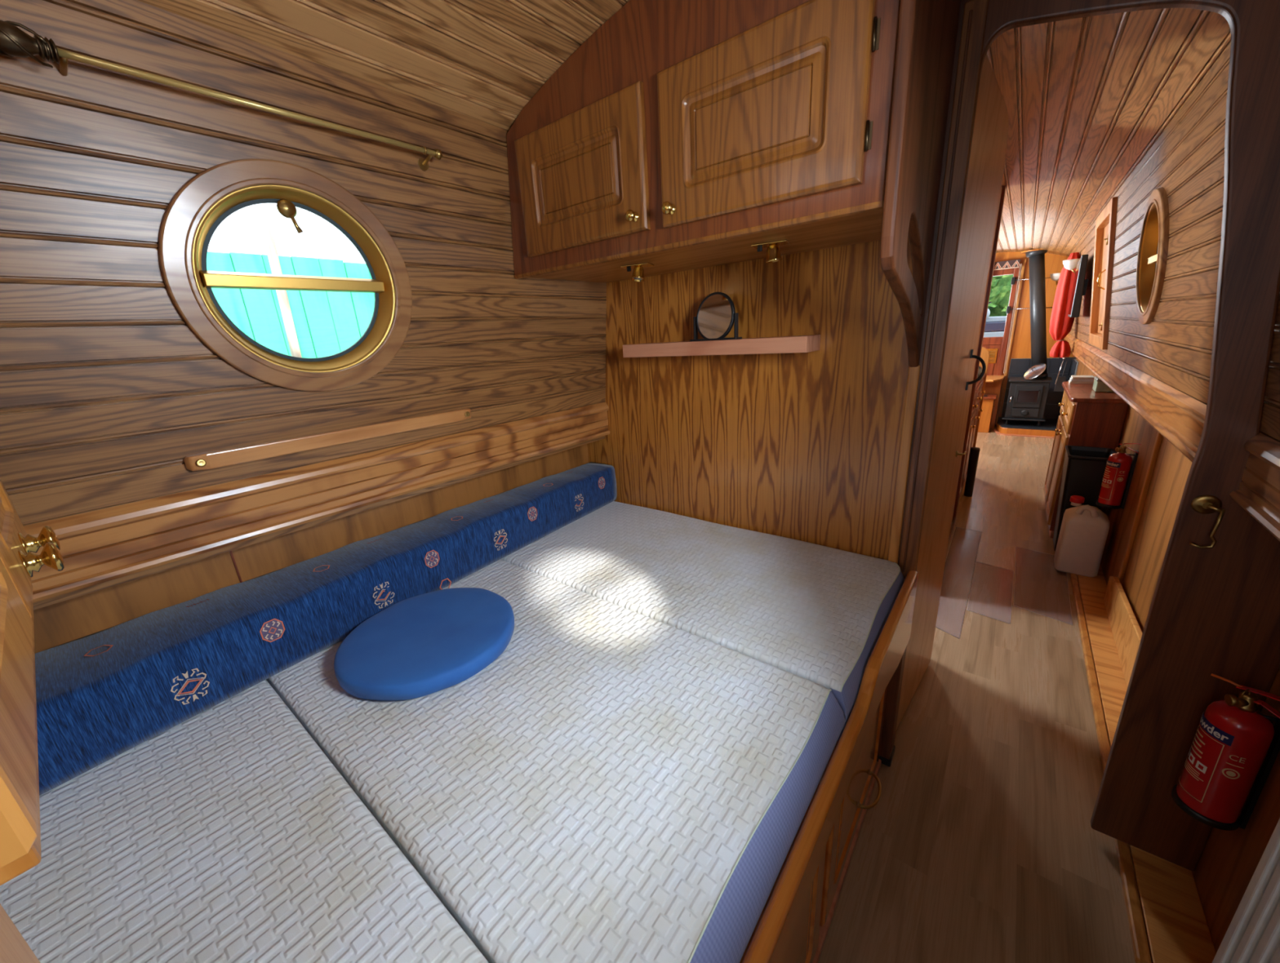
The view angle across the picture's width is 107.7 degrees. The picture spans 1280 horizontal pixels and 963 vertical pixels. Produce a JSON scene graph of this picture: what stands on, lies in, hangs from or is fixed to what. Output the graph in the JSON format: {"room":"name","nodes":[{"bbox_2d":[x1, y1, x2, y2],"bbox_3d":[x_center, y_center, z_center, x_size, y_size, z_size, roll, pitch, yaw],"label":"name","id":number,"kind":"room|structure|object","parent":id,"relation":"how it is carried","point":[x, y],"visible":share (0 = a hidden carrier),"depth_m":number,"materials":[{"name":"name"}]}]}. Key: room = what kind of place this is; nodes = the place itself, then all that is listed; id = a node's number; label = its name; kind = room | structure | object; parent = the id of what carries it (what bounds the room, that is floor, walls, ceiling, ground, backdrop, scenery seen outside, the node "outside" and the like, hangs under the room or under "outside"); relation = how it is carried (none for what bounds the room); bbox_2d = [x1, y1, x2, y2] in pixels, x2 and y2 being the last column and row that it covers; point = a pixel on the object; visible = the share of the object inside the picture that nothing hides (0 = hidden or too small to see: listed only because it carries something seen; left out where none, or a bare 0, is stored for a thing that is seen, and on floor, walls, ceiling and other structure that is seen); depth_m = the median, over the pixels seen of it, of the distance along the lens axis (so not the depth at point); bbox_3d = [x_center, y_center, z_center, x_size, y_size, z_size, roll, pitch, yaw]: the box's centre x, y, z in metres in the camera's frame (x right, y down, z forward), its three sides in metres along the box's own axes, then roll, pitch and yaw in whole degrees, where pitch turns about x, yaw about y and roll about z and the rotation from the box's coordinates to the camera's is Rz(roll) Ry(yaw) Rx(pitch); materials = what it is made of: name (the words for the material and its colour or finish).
{"room":"ship interior","nodes":[
{"label":"ship interior","id":0,"kind":"room"},
{"bbox_2d":[0,0,606,609],"bbox_3d":[1.001,-1.196,3.317,0.161,1.055,9.300,10,22,37],"label":"wall","id":1,"kind":"structure","parent":0,"point":[106,390],"depth_m":0.94,"materials":[{"name":"brown wood"}]},
{"bbox_2d":[0,479,64,962],"bbox_3d":[-0.825,0.006,0.348,0.883,1.220,0.423,10,22,37],"label":"door","id":2,"kind":"structure","parent":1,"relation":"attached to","point":[20,806],"depth_m":0.36,"materials":[{"name":"brown wood"}]},
{"bbox_2d":[0,19,442,170],"bbox_3d":[-0.752,-0.749,0.951,0.079,0.051,0.728,10,22,37],"label":"pole","id":3,"kind":"object","parent":1,"relation":"attached to","point":[14,42],"visible":1,"depth_m":0.78,"materials":[{"name":"gold metal"}]},
{"bbox_2d":[157,158,412,391],"bbox_3d":[-0.793,-0.463,1.107,0.110,0.490,0.492,10,22,37],"label":"window","id":4,"kind":"structure","parent":1,"relation":"in","point":[191,218],"depth_m":1.05,"materials":[{"name":"brown metal"}]},
{"bbox_2d":[33,444,589,653],"bbox_3d":[0.923,-0.241,3.728,0.034,1.040,9.300,10,22,37],"label":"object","id":5,"kind":"structure","parent":1,"relation":"attached to","point":[66,621],"depth_m":1.26,"materials":[{"name":"brown wood"}]},
{"bbox_2d":[23,401,609,603],"bbox_3d":[0.937,-0.795,3.516,0.209,0.150,9.300,10,22,37],"label":"trim","id":6,"kind":"structure","parent":1,"relation":"attached to","point":[97,547],"depth_m":1.14,"materials":[{"name":"brown wood"}]},
{"bbox_2d":[183,408,471,471],"bbox_3d":[-0.760,-0.129,1.259,0.036,0.036,0.692,10,22,37],"label":"grab rail","id":7,"kind":"object","parent":1,"relation":"attached to","point":[218,459],"visible":1,"depth_m":1.17,"materials":[{"name":"brown wood"}]},
{"bbox_2d":[195,459,206,466],"bbox_3d":[-0.946,-0.040,1.008,0.004,0.017,0.017,10,22,37],"label":"screw","id":8,"kind":"object","parent":7,"relation":"on","point":[199,463],"depth_m":1.01,"materials":[{"name":"gold metal"}]},
{"bbox_2d":[465,411,470,417],"bbox_3d":[-0.549,-0.214,1.490,0.004,0.017,0.017,10,22,37],"label":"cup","id":9,"kind":"object","parent":7,"relation":"on","point":[467,413],"depth_m":1.49,"materials":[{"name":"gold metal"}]},
{"bbox_2d":[137,0,1231,256],"bbox_3d":[1.657,-1.641,2.615,1.660,0.189,9.300,10,22,37],"label":"ceiling","id":10,"kind":"structure","parent":0,"point":[1086,99],"depth_m":1.23,"materials":[{"name":"brown wood"}]},
{"bbox_2d":[586,0,1279,871],"bbox_3d":[0.563,-0.146,1.539,2.100,2.198,0.040,10,22,37],"label":"wall","id":11,"kind":"structure","parent":0,"point":[1215,611],"depth_m":1.30,"materials":[{"name":"brown wood"}]},
{"bbox_2d":[622,334,820,357],"bbox_3d":[0.244,-0.458,1.597,0.691,0.046,0.122,10,22,37],"label":"floating shelf","id":12,"kind":"object","parent":11,"relation":"attached to","point":[795,344],"visible":0.98,"depth_m":1.50,"materials":[{"name":"brown wood"}]},
{"bbox_2d":[689,292,742,341],"bbox_3d":[0.248,-0.543,1.544,0.176,0.155,0.043,10,22,37],"label":"vanity mirror","id":13,"kind":"object","parent":12,"relation":"on","point":[716,316],"visible":1,"depth_m":1.53,"materials":[{"name":"black plastic"}]},
{"bbox_2d":[506,0,960,367],"bbox_3d":[0.150,-0.743,1.314,1.122,0.879,0.502,10,22,37],"label":"upper cabinet","id":14,"kind":"object","parent":11,"relation":"attached to","point":[679,135],"visible":1,"depth_m":1.02,"materials":[{"name":"brown wood"}]},
{"bbox_2d":[620,262,653,281],"bbox_3d":[-0.007,-0.647,1.454,0.090,0.048,0.060,2,18,18],"label":"spotlight","id":15,"kind":"object","parent":14,"relation":"attached to","point":[637,275],"visible":1,"depth_m":1.44,"materials":[{"name":"gold metal"}]},
{"bbox_2d":[751,239,790,263],"bbox_3d":[0.342,-0.598,1.224,0.090,0.046,0.060,5,19,26],"label":"spotlight","id":16,"kind":"object","parent":14,"relation":"attached to","point":[773,251],"visible":1,"depth_m":1.21,"materials":[{"name":"gold metal"}]},
{"bbox_2d":[757,246,762,252],"bbox_3d":[0.316,-0.613,1.233,0.012,0.013,0.008,10,22,37],"label":"switch","id":17,"kind":"object","parent":16,"relation":"attached to","point":[759,248],"depth_m":1.23,"materials":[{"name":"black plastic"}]},
{"bbox_2d":[1069,573,1151,962],"bbox_3d":[1.978,0.744,2.070,0.027,0.020,2.700,10,22,37],"label":"trim","id":18,"kind":"structure","parent":11,"relation":"attached to","point":[1135,917],"depth_m":1.30,"materials":[{"name":"brown wood"}]},
{"bbox_2d":[1095,443,1141,509],"bbox_3d":[2.514,-0.034,2.450,0.126,0.354,0.098,10,22,37],"label":"fire extinguisher","id":19,"kind":"object","parent":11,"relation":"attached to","point":[1120,466],"visible":0.98,"depth_m":2.44,"materials":[{"name":"red metal"}]},
{"bbox_2d":[1076,564,1216,962],"bbox_3d":[2.036,0.756,2.027,0.116,0.016,2.700,10,22,37],"label":"trim","id":20,"kind":"structure","parent":11,"relation":"attached to","point":[1177,931],"depth_m":1.22,"materials":[{"name":"brown wood"}]},
{"bbox_2d":[1074,356,1279,952],"bbox_3d":[2.570,0.047,2.473,0.065,1.040,9.300,10,22,37],"label":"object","id":21,"kind":"structure","parent":11,"relation":"attached to","point":[1139,535],"depth_m":1.91,"materials":[{"name":"brown wood"}]},
{"bbox_2d":[1189,494,1226,548],"bbox_3d":[1.246,0.090,1.032,0.049,0.119,0.027,10,22,37],"label":"door handle","id":22,"kind":"object","parent":11,"relation":"attached to","point":[1205,504],"visible":1,"depth_m":1.03,"materials":[{"name":"gold metal"}]},
{"bbox_2d":[1171,673,1279,831],"bbox_3d":[1.328,0.607,1.042,0.128,0.354,0.104,10,22,37],"label":"fire extinguisher","id":23,"kind":"object","parent":11,"relation":"attached to","point":[1234,749],"visible":1,"depth_m":1.03,"materials":[{"name":"red metal"}]},
{"bbox_2d":[1212,818,1279,962],"bbox_3d":[0.789,0.823,0.434,0.161,0.740,0.770,10,22,37],"label":"radiator","id":24,"kind":"object","parent":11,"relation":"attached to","point":[1252,935],"visible":1,"depth_m":0.70,"materials":[{"name":"white metal"}]},
{"bbox_2d":[950,186,1002,527],"bbox_3d":[1.510,-0.417,2.270,0.030,2.170,2.352,10,22,37],"label":"wall","id":25,"kind":"structure","parent":0,"point":[1001,186],"depth_m":3.04,"materials":[{"name":"brown wood"}]},
{"bbox_2d":[947,516,955,544],"bbox_3d":[2.072,0.389,3.143,0.010,0.050,0.800,10,22,37],"label":"baseboard","id":26,"kind":"structure","parent":25,"relation":"attached to","point":[954,519],"depth_m":3.27,"materials":[{"name":"brown wood"}]},
{"bbox_2d":[895,53,1008,731],"bbox_3d":[1.036,-0.115,1.559,0.076,2.048,0.545,13,23,42],"label":"door","id":27,"kind":"structure","parent":25,"relation":"in","point":[990,133],"depth_m":1.49,"materials":[{"name":"brown wood"}]},
{"bbox_2d":[951,184,1006,522],"bbox_3d":[2.247,-0.749,3.155,0.057,2.190,0.045,10,22,37],"label":"trim","id":28,"kind":"structure","parent":25,"relation":"attached to","point":[1003,190],"depth_m":3.07,"materials":[{"name":"brown wood"}]},
{"bbox_2d":[817,423,1135,962],"bbox_3d":[1.784,0.414,3.254,2.220,0.030,9.300,10,22,37],"label":"floor","id":29,"kind":"structure","parent":0,"point":[979,844],"depth_m":1.51,"materials":[{"name":"laminate"}]},
{"bbox_2d":[739,570,918,962],"bbox_3d":[-0.231,0.770,1.255,1.382,0.715,1.868,10,22,37],"label":"bed base","id":30,"kind":"object","parent":29,"relation":"on","point":[793,926],"visible":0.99,"depth_m":1.02,"materials":[{"name":"brown wood"}]},
{"bbox_2d":[0,680,488,962],"bbox_3d":[-0.696,0.668,0.637,1.322,0.143,0.576,10,22,37],"label":"mattress","id":31,"kind":"object","parent":30,"relation":"on","point":[228,834],"visible":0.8,"depth_m":0.70,"materials":[{"name":"white woven fabric"}]},
{"bbox_2d":[266,560,845,962],"bbox_3d":[-0.305,0.496,1.112,1.322,0.143,0.694,10,22,37],"label":"mattress","id":32,"kind":"object","parent":30,"relation":"on","point":[619,784],"visible":0.77,"depth_m":0.81,"materials":[{"name":"white woven fabric"},{"name":"blue fabric"}]},
{"bbox_2d":[35,462,617,795],"bbox_3d":[-0.716,0.264,1.418,0.294,0.175,1.928,10,22,37],"label":"bolster cushion","id":33,"kind":"object","parent":32,"relation":"on","point":[100,695],"visible":0.95,"depth_m":1.08,"materials":[{"name":"blue fabric"}]},
{"bbox_2d":[333,587,514,701],"bbox_3d":[-0.527,0.388,1.175,0.412,0.044,0.412,10,22,37],"label":"round cushion","id":34,"kind":"object","parent":32,"relation":"on","point":[423,645],"visible":1,"depth_m":1.11,"materials":[{"name":"blue fabric"}]},
{"bbox_2d":[500,501,904,741],"bbox_3d":[0.112,0.314,1.617,1.322,0.144,0.656,10,22,37],"label":"mattress","id":35,"kind":"object","parent":30,"relation":"on","point":[818,614],"visible":0.84,"depth_m":1.39,"materials":[{"name":"white fabric"},{"name":"blue fabric"}]},
{"bbox_2d":[935,526,982,638],"bbox_3d":[1.895,0.534,2.790,0.157,0.002,1.460,10,22,37],"label":"sheet","id":36,"kind":"object","parent":29,"relation":"on","point":[956,526],"visible":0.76,"depth_m":2.69,"materials":[{"name":"pink"}]},
{"bbox_2d":[964,447,980,497],"bbox_3d":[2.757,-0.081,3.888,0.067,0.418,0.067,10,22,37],"label":"pedal bin","id":37,"kind":"object","parent":29,"relation":"on","point":[974,451],"visible":1,"depth_m":3.87,"materials":[{"name":"black plastic"}]},
{"bbox_2d":[959,346,989,496],"bbox_3d":[2.453,-0.489,3.974,0.680,1.185,1.275,10,22,37],"label":"cabinet","id":38,"kind":"object","parent":29,"relation":"on","point":[980,388],"visible":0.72,"depth_m":3.92,"materials":[{"name":"brown wood"}]},
{"bbox_2d":[977,364,982,381],"bbox_3d":[2.599,-0.914,3.669,0.225,0.234,0.190,-8,18,-15],"label":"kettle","id":39,"kind":"object","parent":38,"relation":"on","point":[980,371],"visible":0.03,"depth_m":3.60,"materials":[{"name":"metal"}]},
{"bbox_2d":[975,373,985,390],"bbox_3d":[2.414,-0.824,3.868,0.655,0.032,1.250,10,22,37],"label":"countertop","id":40,"kind":"structure","parent":38,"relation":"on","point":[978,383],"depth_m":3.58,"materials":[{"name":"brown wood"}]},
{"bbox_2d":[977,393,997,432],"bbox_3d":[4.344,-0.922,6.213,0.575,0.459,0.342,10,22,37],"label":"seat","id":41,"kind":"object","parent":29,"relation":"on","point":[988,402],"visible":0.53,"depth_m":5.98,"materials":[{"name":"brown wood"}]},
{"bbox_2d":[966,561,1013,624],"bbox_3d":[1.943,0.595,2.584,0.187,0.002,0.661,10,22,37],"label":"sheet","id":42,"kind":"object","parent":29,"relation":"on","point":[975,562],"visible":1,"depth_m":2.55,"materials":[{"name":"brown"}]},
{"bbox_2d":[984,375,1004,428],"bbox_3d":[4.427,-1.080,6.365,0.760,0.660,0.625,10,22,37],"label":"shelf","id":43,"kind":"object","parent":29,"relation":"on","point":[993,383],"visible":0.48,"depth_m":6.13,"materials":[{"name":"brown wood"}]},
{"bbox_2d":[991,417,1057,438],"bbox_3d":[4.936,-0.700,5.987,0.680,0.100,0.772,10,22,37],"label":"hearth","id":44,"kind":"object","parent":29,"relation":"on","point":[1046,428],"visible":0.66,"depth_m":5.80,"materials":[{"name":"wood"}]},
{"bbox_2d":[1002,377,1052,426],"bbox_3d":[4.858,-1.009,5.884,0.415,0.560,0.440,10,22,37],"label":"wood stove","id":45,"kind":"object","parent":44,"relation":"on","point":[1027,398],"visible":1,"depth_m":5.74,"materials":[{"name":"black metal"}]},
{"bbox_2d":[1020,248,1048,378],"bbox_3d":[4.814,-2.035,5.710,0.472,1.530,0.300,10,22,37],"label":"flue","id":46,"kind":"object","parent":45,"relation":"on","point":[1036,257],"visible":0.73,"depth_m":5.62,"materials":[{"name":"black metal"}]},
{"bbox_2d":[1023,363,1046,379],"bbox_3d":[4.780,-1.332,5.663,0.192,0.186,0.218,10,22,37],"label":"lid","id":47,"kind":"object","parent":45,"relation":"on","point":[1034,371],"visible":1,"depth_m":5.64,"materials":[{"name":"silver metal"}]},
{"bbox_2d":[1013,546,1072,625],"bbox_3d":[2.266,0.557,2.640,0.237,0.002,0.880,10,22,37],"label":"sheet","id":48,"kind":"object","parent":29,"relation":"on","point":[1015,547],"visible":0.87,"depth_m":2.55,"materials":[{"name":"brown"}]},
{"bbox_2d":[1053,495,1109,577],"bbox_3d":[2.498,0.306,2.642,0.180,0.421,0.176,10,22,37],"label":"jerrycan","id":49,"kind":"object","parent":29,"relation":"on","point":[1084,529],"visible":1,"depth_m":2.59,"materials":[{"name":"white plastic"}]},
{"bbox_2d":[1053,445,1115,551],"bbox_3d":[2.686,0.121,2.859,0.217,0.622,0.287,10,22,37],"label":"waste bin","id":50,"kind":"object","parent":29,"relation":"on","point":[1084,467],"visible":0.66,"depth_m":2.75,"materials":[{"name":"black plastic"}]},
{"bbox_2d":[1044,381,1128,537],"bbox_3d":[3.050,-0.176,3.275,0.268,0.932,0.940,10,22,37],"label":"cabinet","id":51,"kind":"object","parent":29,"relation":"on","point":[1087,417],"visible":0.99,"depth_m":2.91,"materials":[{"name":"brown wood"}]},
{"bbox_2d":[1068,375,1093,383],"bbox_3d":[3.231,-0.747,3.424,0.125,0.046,0.130,10,22,37],"label":"paper stack","id":52,"kind":"object","parent":51,"relation":"on","point":[1074,379],"visible":0.96,"depth_m":3.38,"materials":[{"name":"white paper"}]},
{"bbox_2d":[1068,379,1093,383],"bbox_3d":[3.231,-0.732,3.429,0.125,0.014,0.130,10,22,37],"label":"book","id":53,"kind":"object","parent":52,"relation":"on","point":[1071,381],"depth_m":3.38,"materials":[{"name":"paper"}]},
{"bbox_2d":[1070,377,1093,382],"bbox_3d":[3.232,-0.747,3.423,0.121,0.014,0.130,10,22,37],"label":"book","id":54,"kind":"object","parent":52,"relation":"on","point":[1072,380],"depth_m":3.38,"materials":[{"name":"white paper"}]},
{"bbox_2d":[1071,375,1093,379],"bbox_3d":[3.233,-0.762,3.417,0.117,0.014,0.130,10,22,37],"label":"book","id":55,"kind":"object","parent":52,"relation":"on","point":[1073,377],"depth_m":3.39,"materials":[{"name":"paper"}]},
{"bbox_2d":[1092,376,1114,392],"bbox_3d":[3.009,-0.629,3.024,0.106,0.086,0.166,10,22,37],"label":"tin box","id":56,"kind":"object","parent":51,"relation":"on","point":[1099,386],"visible":0.5,"depth_m":2.98,"materials":[{"name":"beige metal"}]},
{"bbox_2d":[992,251,1074,423],"bbox_3d":[4.577,-1.914,6.387,2.140,2.220,0.030,10,22,37],"label":"wall","id":57,"kind":"structure","parent":0,"point":[1021,342],"depth_m":5.95,"materials":[{"name":"orange wood"}]},
{"bbox_2d":[982,266,1019,375],"bbox_3d":[4.597,-2.035,6.265,0.565,1.520,0.089,10,22,37],"label":"door","id":58,"kind":"structure","parent":57,"relation":"in","point":[997,346],"depth_m":6.20,"materials":[{"name":"brown wood"}]},
{"bbox_2d":[986,348,997,363],"bbox_3d":[4.715,-1.687,6.287,0.130,0.190,0.006,10,22,37],"label":"vent","id":59,"kind":"object","parent":58,"relation":"attached to","point":[993,352],"depth_m":6.27,"materials":[{"name":"orange metal"}]},
{"bbox_2d":[993,258,1020,270],"bbox_3d":[4.525,-2.767,6.014,0.591,0.097,0.012,10,22,37],"label":"valance","id":60,"kind":"object","parent":58,"relation":"attached to","point":[1012,264],"depth_m":5.92,"materials":[{"name":"fabric"}]},
{"bbox_2d":[1003,263,1022,374],"bbox_3d":[4.809,-2.072,6.037,0.037,1.358,0.007,10,22,37],"label":"blind cord","id":61,"kind":"object","parent":60,"relation":"hanging from","point":[1020,264],"visible":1,"depth_m":6.03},
{"bbox_2d":[995,259,1026,424],"bbox_3d":[4.873,-1.787,6.155,0.030,2.080,0.020,10,22,37],"label":"trim","id":62,"kind":"structure","parent":57,"relation":"attached to","point":[1024,260],"depth_m":6.12,"materials":[{"name":"brown wood"}]},
{"bbox_2d":[1005,306,1053,313],"bbox_3d":[4.947,-2.190,5.910,0.500,0.085,0.074,10,22,37],"label":"rail","id":63,"kind":"object","parent":57,"relation":"attached to","point":[1008,308],"visible":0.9,"depth_m":6.01,"materials":[{"name":"silver metal"}]},
{"bbox_2d":[1010,276,1050,284],"bbox_3d":[4.927,-2.519,5.807,0.500,0.085,0.074,10,22,37],"label":"rail","id":64,"kind":"object","parent":57,"relation":"attached to","point":[1013,280],"visible":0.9,"depth_m":5.91,"materials":[{"name":"silver metal"}]},
{"bbox_2d":[1000,357,1078,419],"bbox_3d":[4.954,-1.118,5.850,0.617,0.775,0.726,10,22,37],"label":"tile backsplash","id":65,"kind":"structure","parent":57,"relation":"attached to","point":[1018,366],"depth_m":6.03,"materials":[{"name":"tile"}]},
{"bbox_2d":[1049,272,1060,284],"bbox_3d":[4.991,-2.425,5.605,0.140,0.122,0.291,10,22,37],"label":"wall lamp","id":66,"kind":"object","parent":57,"relation":"attached to","point":[1055,277],"visible":0.74,"depth_m":5.52,"materials":[{"name":"white glass"}]},
{"bbox_2d":[1068,43,1279,443],"bbox_3d":[2.383,-0.955,2.265,0.161,1.055,9.300,10,22,37],"label":"wall","id":67,"kind":"structure","parent":0,"point":[1187,160],"depth_m":1.48,"materials":[{"name":"brown wood"}]},
{"bbox_2d":[1048,252,1079,358],"bbox_3d":[4.091,-1.681,4.490,0.200,0.942,0.378,10,22,37],"label":"curtain","id":68,"kind":"object","parent":67,"relation":"attached to","point":[1060,325],"visible":0.9,"depth_m":4.44,"materials":[{"name":"red fabric"}]},
{"bbox_2d":[1053,357,1076,391],"bbox_3d":[4.723,-1.184,5.171,0.190,0.372,0.039,10,22,37],"label":"tools","id":69,"kind":"object","parent":67,"relation":"hanging from","point":[1058,388],"visible":0.79,"depth_m":5.22,"materials":[{"name":"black metal"}]},
{"bbox_2d":[1062,258,1079,273],"bbox_3d":[3.901,-1.938,4.224,0.143,0.122,0.140,10,22,37],"label":"wall lamp","id":70,"kind":"object","parent":67,"relation":"attached to","point":[1070,264],"visible":0.75,"depth_m":4.19,"materials":[{"name":"white glass"}]},
{"bbox_2d":[1067,253,1088,317],"bbox_3d":[3.525,-1.555,3.756,0.086,0.440,0.700,10,22,37],"label":"television","id":71,"kind":"object","parent":67,"relation":"attached to","point":[1080,283],"visible":1,"depth_m":3.53,"materials":[{"name":"black plastic"}]},
{"bbox_2d":[1088,196,1118,349],"bbox_3d":[2.956,-1.288,2.977,0.150,0.820,0.820,10,22,37],"label":"hatch","id":72,"kind":"object","parent":67,"relation":"attached to","point":[1105,223],"visible":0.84,"depth_m":3.04,"materials":[{"name":"brown wood"}]},
{"bbox_2d":[1135,186,1170,324],"bbox_3d":[1.999,-0.864,1.807,0.110,0.490,0.492,10,22,37],"label":"window","id":73,"kind":"structure","parent":67,"relation":"in","point":[1153,249],"depth_m":1.85,"materials":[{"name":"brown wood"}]},
{"bbox_2d":[1062,333,1279,541],"bbox_3d":[2.499,-0.522,2.326,0.209,0.150,9.300,10,22,37],"label":"trim","id":74,"kind":"structure","parent":67,"relation":"attached to","point":[1180,418],"depth_m":1.37,"materials":[{"name":"brown wood"}]},
{"label":"outside","id":75,"kind":"structure","parent":0,"visible":0},
{"bbox_2d":[987,274,1013,316],"bbox_3d":[11.438,-5.425,14.208,3.463,3.487,3.493,10,22,37],"label":"tree","id":76,"kind":"object","parent":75,"point":[1001,286],"visible":0.04,"depth_m":13.37,"materials":[{"name":"green plant"}]},
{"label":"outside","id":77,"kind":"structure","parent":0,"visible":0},
{"bbox_3d":[10.524,-2.878,13.158,28.000,0.060,46.000,10,22,37],"label":"canal water","id":78,"kind":"object","parent":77,"visible":0},
{"bbox_2d":[257,215,302,357],"bbox_3d":[-1.322,0.104,2.037,0.032,2.251,0.062,10,22,37],"label":"mooring pole","id":79,"kind":"object","parent":78,"relation":"on","point":[264,221],"visible":0.21,"depth_m":1.78,"materials":[{"name":"white wood"}]},
{"bbox_2d":[206,251,374,358],"bbox_3d":[-1.106,-0.027,2.584,0.028,2.150,5.498,10,22,37],"label":"fence","id":80,"kind":"object","parent":78,"relation":"on","point":[326,323],"visible":0.02,"depth_m":1.98,"materials":[{"name":"teal paint"}]},
{"bbox_2d":[983,308,1006,337],"bbox_3d":[8.079,-2.838,10.209,4.881,1.900,1.400,10,22,37],"label":"moored boat","id":81,"kind":"object","parent":78,"relation":"on","point":[994,326],"visible":0.08,"depth_m":9.76,"materials":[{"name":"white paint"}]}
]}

